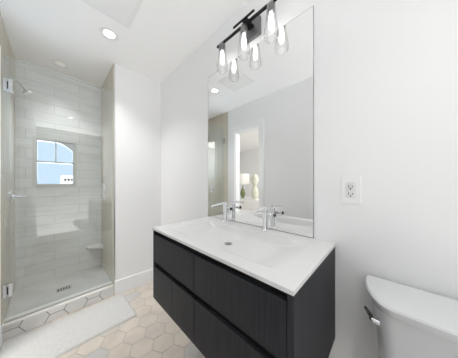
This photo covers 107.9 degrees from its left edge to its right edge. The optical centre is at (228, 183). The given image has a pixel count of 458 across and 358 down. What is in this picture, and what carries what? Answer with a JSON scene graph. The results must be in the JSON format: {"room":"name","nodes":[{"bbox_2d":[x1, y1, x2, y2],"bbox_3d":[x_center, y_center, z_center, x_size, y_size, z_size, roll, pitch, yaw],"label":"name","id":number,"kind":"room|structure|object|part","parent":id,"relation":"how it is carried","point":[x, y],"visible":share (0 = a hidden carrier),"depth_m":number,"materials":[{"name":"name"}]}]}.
{"room":"bathroom","nodes":[
{"label":"bathroom","id":0,"kind":"room"},
{"bbox_2d":[0,13,14,324],"bbox_3d":[-1.887,-0.040,1.373,0.764,2.321,0.100,0,0,44],"label":"wall","id":1,"kind":"structure","parent":0,"point":[6,49],"depth_m":1.35,"materials":[{"name":"white paint"}]},
{"bbox_2d":[9,191,25,202],"bbox_3d":[-1.835,0.116,1.452,0.100,0.100,0.085,0,0,44],"label":"shower valve","id":2,"kind":"object","parent":1,"relation":"attached to","point":[11,196],"visible":1,"depth_m":1.43,"materials":[{"name":"silver metal"}]},
{"bbox_2d":[10,76,31,94],"bbox_3d":[-1.838,-0.862,1.478,0.056,0.125,0.120,0,0,44],"label":"shower","id":3,"kind":"object","parent":1,"relation":"attached to","point":[26,91],"visible":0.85,"depth_m":1.48,"materials":[{"name":"silver metal"}]},
{"bbox_2d":[2,56,111,323],"bbox_3d":[-1.403,0.047,1.441,0.093,1.936,0.666,0,0,44],"label":"shower door","id":4,"kind":"structure","parent":1,"relation":"attached to","point":[7,84],"depth_m":1.21,"materials":[{"name":"clear glass"}]},
{"bbox_3d":[-1.401,0.044,1.443,0.008,1.927,0.656,0,0,44],"label":"glass panel","id":5,"kind":"part","parent":4,"relation":"part of","materials":[{"name":"clear glass"}]},
{"bbox_3d":[-1.224,0.081,1.628,0.093,0.165,0.015,0,0,44],"label":"handle","id":6,"kind":"part","parent":4,"relation":"part of","materials":[{"name":"silver metal"}]},
{"bbox_2d":[4,264,110,318],"bbox_3d":[-1.638,1.069,1.668,0.514,0.103,0.670,0,0,44],"label":"floor","id":7,"kind":"structure","parent":0,"point":[28,297],"depth_m":1.61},
{"bbox_2d":[56,285,71,292],"bbox_3d":[-1.587,1.016,1.606,0.065,0.003,0.105,0,0,44],"label":"shower drain","id":8,"kind":"object","parent":7,"relation":"on","point":[69,286],"visible":1,"depth_m":1.61,"materials":[{"name":"silver metal"}]},
{"bbox_2d":[15,59,101,288],"bbox_3d":[-1.857,-0.040,1.884,0.100,2.321,0.679,0,0,44],"label":"wall","id":9,"kind":"structure","parent":0,"point":[55,226],"depth_m":1.80,"materials":[{"name":"white tile"}]},
{"bbox_2d":[32,136,76,186],"bbox_3d":[-1.884,-0.219,1.817,0.053,0.514,0.332,0,0,44],"label":"window","id":10,"kind":"structure","parent":9,"relation":"in","point":[73,147],"depth_m":1.80,"materials":[{"name":"white paint"}]},
{"bbox_2d":[86,244,103,249],"bbox_3d":[-1.590,0.766,1.982,0.150,0.020,0.150,0,0,44],"label":"corner shelf","id":11,"kind":"object","parent":9,"relation":"attached to","point":[98,246],"visible":1,"depth_m":1.96,"materials":[{"name":"grey stone"}]},
{"bbox_2d":[2,281,204,357],"bbox_3d":[-0.291,1.171,0.703,3.994,0.100,1.339,0,0,44],"label":"floor","id":12,"kind":"structure","parent":0,"point":[152,333],"depth_m":1.21,"materials":[{"name":"beige tile"}]},
{"bbox_2d":[2,287,112,340],"bbox_3d":[-1.417,1.075,1.456,0.099,0.093,0.670,0,0,44],"label":"shower curb","id":13,"kind":"object","parent":12,"relation":"on","point":[12,330],"visible":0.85,"depth_m":1.36,"materials":[{"name":"grey tile"}]},
{"bbox_2d":[1,281,113,327],"bbox_3d":[-1.415,1.022,1.454,0.104,0.012,0.670,0,0,44],"label":"trim","id":14,"kind":"structure","parent":13,"relation":"on","point":[104,284],"depth_m":1.39,"materials":[{"name":"white stone"}]},
{"bbox_2d":[0,294,136,357],"bbox_3d":[-1.173,1.114,1.282,0.406,0.014,0.737,0,0,44],"label":"bath mat","id":15,"kind":"object","parent":12,"relation":"on","point":[55,339],"visible":1,"depth_m":1.25,"materials":[{"name":"white fabric"}]},
{"bbox_2d":[364,275,457,357],"bbox_3d":[0.497,0.739,0.281,0.456,0.764,0.634,0,0,44],"label":"toilet","id":16,"kind":"object","parent":12,"relation":"on","point":[410,322],"visible":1,"depth_m":0.48,"materials":[{"name":"white ceramic"}]},
{"bbox_3d":[0.455,0.424,0.536,0.031,0.046,0.012,0,0,34],"label":"lever arm","id":17,"kind":"part","parent":16,"relation":"part of","materials":[{"name":"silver metal"}]},
{"bbox_3d":[0.464,0.437,0.531,0.026,0.021,0.023,0,0,44],"label":"flush lever","id":18,"kind":"part","parent":16,"relation":"part of","materials":[{"name":"silver metal"}]},
{"bbox_3d":[0.654,0.563,0.445,0.410,0.346,0.180,0,0,44],"label":"tank","id":19,"kind":"part","parent":16,"relation":"part of","materials":[{"name":"white ceramic"}]},
{"bbox_2d":[0,0,246,86],"bbox_3d":[-0.291,-1.250,0.703,3.994,0.100,1.339,0,0,44],"label":"ceiling","id":20,"kind":"structure","parent":0,"point":[162,34],"depth_m":1.34,"materials":[{"name":"white paint"}]},
{"bbox_2d":[51,60,68,68],"bbox_3d":[-1.692,-1.197,1.675,0.126,0.006,0.126,0,0,44],"label":"recessed light","id":21,"kind":"object","parent":20,"relation":"in","point":[58,63],"visible":1,"depth_m":1.68,"materials":[{"name":"white plastic"}]},
{"bbox_2d":[99,27,118,40],"bbox_3d":[-0.959,-1.197,1.339,0.126,0.006,0.126,0,0,44],"label":"recessed light","id":22,"kind":"object","parent":20,"relation":"in","point":[109,34],"visible":1,"depth_m":1.34,"materials":[{"name":"white plastic"}]},
{"bbox_2d":[81,0,142,28],"bbox_3d":[-0.751,-1.191,1.076,0.323,0.017,0.287,0,0,44],"label":"ceiling vent","id":23,"kind":"object","parent":20,"relation":"in","point":[124,12],"visible":1,"depth_m":1.13,"materials":[{"name":"white plastic"}]},
{"bbox_2d":[102,63,160,294],"bbox_3d":[-1.236,-0.040,2.071,0.739,2.321,0.469,0,0,44],"label":"wall","id":24,"kind":"structure","parent":0,"point":[137,96],"depth_m":1.81,"materials":[{"name":"white paint"}]},
{"bbox_2d":[114,64,114,284],"bbox_3d":[-1.144,-0.091,1.670,0.005,2.215,0.008,0,0,44],"label":"trim","id":25,"kind":"structure","parent":24,"relation":"attached to","point":[114,64],"depth_m":1.67,"materials":[{"name":"white paint"}]},
{"bbox_2d":[115,268,152,294],"bbox_3d":[-0.971,1.051,1.824,0.460,0.140,0.012,0,0,-43],"label":"baseboard","id":26,"kind":"structure","parent":24,"relation":"attached to","point":[122,285],"depth_m":1.78,"materials":[{"name":"white paint"}]},
{"bbox_2d":[161,0,457,357],"bbox_3d":[0.137,-0.040,1.151,3.994,2.321,0.100,0,0,44],"label":"wall","id":27,"kind":"structure","parent":0,"point":[386,71],"depth_m":0.67,"materials":[{"name":"white paint"}]},
{"bbox_2d":[153,230,334,357],"bbox_3d":[0.009,0.490,0.885,0.868,0.414,0.461,0,0,44],"label":"vanity cabinet","id":28,"kind":"object","parent":27,"relation":"attached to","point":[224,311],"visible":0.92,"depth_m":0.60,"materials":[{"name":"black wood"}]},
{"bbox_3d":[-0.298,0.490,1.180,0.018,0.414,0.457,0,0,44],"label":"panel","id":29,"kind":"part","parent":28,"relation":"part of","materials":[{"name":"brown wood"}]},
{"bbox_3d":[-0.364,0.598,0.936,0.220,0.195,0.019,0,0,44],"label":"door panel","id":30,"kind":"part","parent":28,"relation":"part of","materials":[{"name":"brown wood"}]},
{"bbox_3d":[-0.294,0.389,0.869,0.415,0.165,0.019,0,0,44],"label":"drawer","id":31,"kind":"part","parent":28,"relation":"part of","materials":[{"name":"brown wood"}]},
{"bbox_3d":[-0.214,0.598,0.792,0.194,0.195,0.019,0,0,44],"label":"door panel","id":32,"kind":"part","parent":28,"relation":"part of","materials":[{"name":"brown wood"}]},
{"bbox_3d":[0.007,0.598,0.581,0.411,0.195,0.019,0,0,44],"label":"drawer","id":33,"kind":"part","parent":28,"relation":"part of","materials":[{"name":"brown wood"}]},
{"bbox_3d":[0.007,0.389,0.581,0.411,0.165,0.019,0,0,44],"label":"drawer","id":34,"kind":"part","parent":28,"relation":"part of","materials":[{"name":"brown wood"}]},
{"bbox_2d":[152,216,335,295],"bbox_3d":[0.007,0.298,0.883,0.872,0.058,0.464,0,0,44],"label":"countertop","id":35,"kind":"structure","parent":28,"relation":"on","point":[284,261],"depth_m":0.73,"materials":[{"name":"white"}]},
{"bbox_2d":[211,202,232,221],"bbox_3d":[-0.042,0.199,1.113,0.086,0.140,0.146,0,0,44],"label":"faucet","id":36,"kind":"object","parent":35,"relation":"on","point":[226,208],"visible":1,"depth_m":1.15,"materials":[{"name":"silver metal"}]},
{"bbox_3d":[-0.062,0.144,1.124,0.018,0.030,0.134,0,0,44],"label":"spout","id":37,"kind":"part","parent":36,"relation":"part of","materials":[{"name":"silver metal"}]},
{"bbox_2d":[252,206,275,231],"bbox_3d":[0.189,0.199,0.892,0.086,0.140,0.146,0,0,44],"label":"faucet","id":38,"kind":"object","parent":35,"relation":"on","point":[266,214],"visible":1,"depth_m":0.93,"materials":[{"name":"silver metal"}]},
{"bbox_3d":[0.169,0.144,0.903,0.018,0.030,0.134,0,0,44],"label":"spout","id":39,"kind":"part","parent":38,"relation":"part of","materials":[{"name":"silver metal"}]},
{"bbox_3d":[0.316,0.490,0.592,0.018,0.414,0.457,0,0,44],"label":"panel","id":40,"kind":"part","parent":28,"relation":"part of","materials":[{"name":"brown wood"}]},
{"bbox_2d":[217,0,278,73],"bbox_3d":[0.102,-0.899,1.040,0.480,0.243,0.108,0,0,44],"label":"vanity light","id":41,"kind":"object","parent":27,"relation":"attached to","point":[250,28],"visible":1,"depth_m":1.02,"materials":[{"name":"black metal"}]},
{"bbox_2d":[219,42,224,64],"bbox_3d":[-0.044,-0.899,1.161,0.040,0.142,0.040,0,0,44],"label":"bulb","id":42,"kind":"object","parent":41,"relation":"attached to","point":[222,44],"depth_m":1.15,"materials":[{"name":"white glass"}]},
{"bbox_2d":[241,24,246,49],"bbox_3d":[0.095,-0.899,1.028,0.040,0.142,0.040,0,0,44],"label":"bulb","id":43,"kind":"object","parent":41,"relation":"attached to","point":[243,26],"depth_m":1.02,"materials":[{"name":"white glass"}]},
{"bbox_2d":[267,0,274,30],"bbox_3d":[0.230,-0.899,0.899,0.040,0.142,0.040,0,0,44],"label":"bulb","id":44,"kind":"object","parent":41,"relation":"attached to","point":[271,4],"depth_m":0.89,"materials":[{"name":"white glass"}]},
{"bbox_3d":[0.230,-0.874,0.899,0.080,0.191,0.080,0,0,44],"label":"lamp shade","id":45,"kind":"part","parent":41,"relation":"part of","materials":[{"name":"clear glass"}]},
{"bbox_2d":[208,5,313,237],"bbox_3d":[0.124,-0.298,1.089,0.805,1.132,0.006,0,0,44],"label":"wall mirror","id":46,"kind":"object","parent":27,"relation":"attached to","point":[261,109],"visible":1,"depth_m":0.98,"materials":[{"name":"grey mirror"}]},
{"bbox_2d":[341,176,360,203],"bbox_3d":[0.520,0.028,0.709,0.070,0.114,0.008,0,0,44],"label":"wall outlet","id":47,"kind":"object","parent":27,"relation":"attached to","point":[351,185],"visible":1,"depth_m":0.71,"materials":[{"name":"white plastic"}]},
{"bbox_2d":[346,182,355,197],"bbox_3d":[0.519,0.028,0.708,0.034,0.066,0.004,0,0,44],"label":"receptacle","id":48,"kind":"object","parent":47,"relation":"attached to","point":[350,186],"depth_m":0.71,"materials":[{"name":"white plastic"}]},
{"bbox_3d":[-0.444,-0.040,-0.008,3.230,2.321,0.100,0,0,44],"label":"wall","id":49,"kind":"structure","parent":0,"visible":0},
{"bbox_2d":[0,46,0,352],"bbox_3d":[-1.323,0.111,0.845,0.610,2.020,0.118,0,0,44],"label":"door","id":50,"kind":"structure","parent":49,"relation":"in","point":[0,46],"depth_m":1.09,"materials":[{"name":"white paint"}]},
{"label":"outside","id":51,"kind":"structure","parent":0,"visible":0},
{"bbox_2d":[61,175,72,183],"bbox_3d":[-27.954,2.871,31.536,4.200,8.500,5.300,0,0,44],"label":"apartment building","id":52,"kind":"structure","parent":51,"point":[65,179],"depth_m":28.71,"materials":[{"name":"white"}]}
]}

